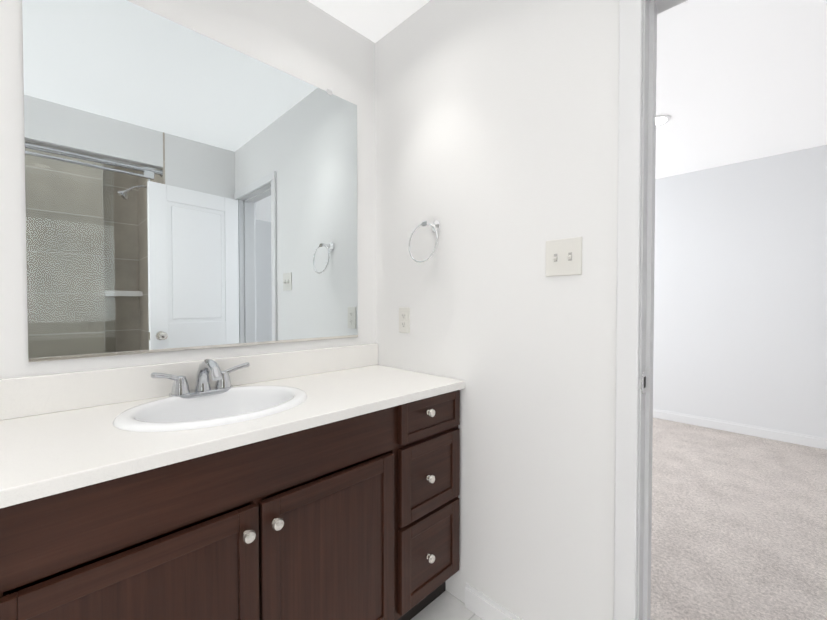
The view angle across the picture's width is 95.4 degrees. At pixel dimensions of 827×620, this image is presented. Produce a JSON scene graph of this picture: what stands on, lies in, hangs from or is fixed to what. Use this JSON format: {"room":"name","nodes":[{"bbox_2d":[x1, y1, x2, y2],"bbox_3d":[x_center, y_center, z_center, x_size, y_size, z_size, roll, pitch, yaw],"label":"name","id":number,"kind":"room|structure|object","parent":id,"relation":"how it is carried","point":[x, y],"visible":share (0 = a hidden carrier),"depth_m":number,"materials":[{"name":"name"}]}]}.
{"room":"bathroom","nodes":[
{"label":"bathroom","id":0,"kind":"room"},
{"bbox_2d":[0,0,375,378],"bbox_3d":[-1.044,-0.061,1.088,2.300,2.456,0.120,-1,1,-45],"label":"wall","id":1,"kind":"structure","parent":0,"point":[309,42],"depth_m":1.39,"materials":[{"name":"white paint"}]},
{"bbox_2d":[22,0,357,361],"bbox_3d":[-0.649,-0.414,1.383,1.085,1.094,0.008,-1,1,-45],"label":"mirror","id":2,"kind":"object","parent":1,"relation":"attached to","point":[187,188],"visible":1,"depth_m":1.24,"materials":[{"name":"clear glass"}]},
{"bbox_2d":[0,343,377,418],"bbox_3d":[-0.696,0.224,1.336,1.456,0.105,0.020,-1,1,-45],"label":"backsplash","id":3,"kind":"structure","parent":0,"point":[39,394],"depth_m":1.14,"materials":[{"name":"white stone"}]},
{"bbox_2d":[411,591,482,619],"bbox_3d":[0.085,1.225,0.018,2.360,0.080,3.220,-1,1,-45],"label":"floor","id":4,"kind":"structure","parent":0,"point":[446,605],"depth_m":1.45,"materials":[{"name":"white tile"}]},
{"bbox_2d":[0,383,464,619],"bbox_3d":[-0.500,0.738,1.155,1.446,0.855,0.566,-1,1,-45],"label":"bathroom vanity","id":5,"kind":"object","parent":4,"relation":"on","point":[318,484],"depth_m":0.94,"materials":[{"name":"brown wood"}]},
{"bbox_2d":[0,363,464,498],"bbox_3d":[-0.508,0.295,1.149,1.456,0.030,0.553,-1,1,-45],"label":"countertop","id":6,"kind":"structure","parent":5,"relation":"on","point":[57,448],"depth_m":0.88,"materials":[{"name":"white stone"}]},
{"bbox_2d":[148,358,251,394],"bbox_3d":[-0.650,0.217,1.193,0.279,0.125,0.188,-1,1,-45],"label":"faucet","id":7,"kind":"object","parent":6,"relation":"on","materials":[{"name":"silver metal"}]},
{"bbox_2d":[100,379,335,446],"bbox_3d":[-0.562,0.349,1.106,0.504,0.163,0.396,-1,1,-45],"label":"sink","id":8,"kind":"object","parent":6,"relation":"in","point":[147,418],"depth_m":1.14,"materials":[{"name":"white ceramic"}]},
{"bbox_2d":[375,0,618,619],"bbox_3d":[0.879,-0.058,0.871,0.120,2.456,5.700,-1,1,-45],"label":"wall","id":9,"kind":"structure","parent":0,"point":[496,138],"depth_m":1.32,"materials":[{"name":"white paint"}]},
{"bbox_2d":[399,307,409,332],"bbox_3d":[-0.042,0.046,1.707,0.008,0.115,0.070,-1,1,-45],"label":"electrical outlet plate","id":10,"kind":"object","parent":9,"relation":"attached to","point":[404,319],"visible":1,"depth_m":1.70,"materials":[{"name":"white plastic"}]},
{"bbox_2d":[409,220,440,262],"bbox_3d":[0.060,-0.283,1.543,0.086,0.185,0.164,-1,1,-45],"label":"towel ring","id":11,"kind":"object","parent":9,"relation":"attached to","point":[435,225],"visible":1,"depth_m":1.54,"materials":[{"name":"silver metal"}]},
{"bbox_2d":[465,583,522,619],"bbox_3d":[0.393,1.118,1.285,0.013,0.090,0.536,-1,1,-45],"label":"baseboard","id":12,"kind":"structure","parent":9,"relation":"attached to","point":[483,606],"depth_m":1.40,"materials":[{"name":"white paint"}]},
{"bbox_2d":[545,237,581,276],"bbox_3d":[0.468,-0.166,1.183,0.019,0.116,0.116,-1,1,-45],"label":"switch plate","id":13,"kind":"object","parent":9,"relation":"attached to","point":[563,257],"visible":1,"depth_m":1.18,"materials":[{"name":"white plastic"}]},
{"bbox_2d":[613,0,687,619],"bbox_3d":[0.897,0.119,0.859,0.157,2.102,0.756,-1,1,-45],"label":"door frame","id":14,"kind":"structure","parent":9,"relation":"attached to","point":[635,272],"depth_m":1.05,"materials":[{"name":"grey paint"}]},
{"bbox_2d":[639,371,646,393],"bbox_3d":[0.640,0.202,1.055,0.045,0.060,0.014,-1,1,-45],"label":"strike plate","id":15,"kind":"object","parent":14,"relation":"attached to","point":[642,382],"visible":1,"depth_m":1.04,"materials":[{"name":"silver metal"}]},
{"bbox_2d":[307,0,826,178],"bbox_3d":[1.226,-1.341,1.195,5.700,0.100,5.900,-1,1,-45],"label":"ceiling","id":16,"kind":"structure","parent":0,"point":[737,81],"depth_m":2.08,"materials":[{"name":"white paint"}]},
{"bbox_2d":[656,115,670,125],"bbox_3d":[1.689,-1.312,2.615,0.170,0.008,0.170,-1,1,-45],"label":"recessed light","id":17,"kind":"object","parent":16,"relation":"in","point":[662,119],"visible":0.54,"depth_m":2.58,"materials":[{"name":"white paint"}]},
{"bbox_2d":[651,418,826,619],"bbox_3d":[2.063,1.184,2.070,3.340,0.092,5.900,-1,1,-45],"label":"floor","id":18,"kind":"structure","parent":0,"point":[739,527],"depth_m":1.97,"materials":[{"name":"beige carpet"}]},
{"bbox_2d":[653,145,826,437],"bbox_3d":[3.211,-0.098,3.191,0.100,2.456,5.900,-1,1,-45],"label":"wall","id":19,"kind":"structure","parent":0,"point":[740,297],"depth_m":3.36,"materials":[{"name":"white paint"}]},
{"bbox_2d":[653,409,826,449],"bbox_3d":[3.170,1.074,3.170,0.015,0.090,5.700,-1,1,-45],"label":"baseboard","id":20,"kind":"structure","parent":19,"relation":"attached to","point":[784,436],"depth_m":3.36,"materials":[{"name":"white paint"}]}
]}

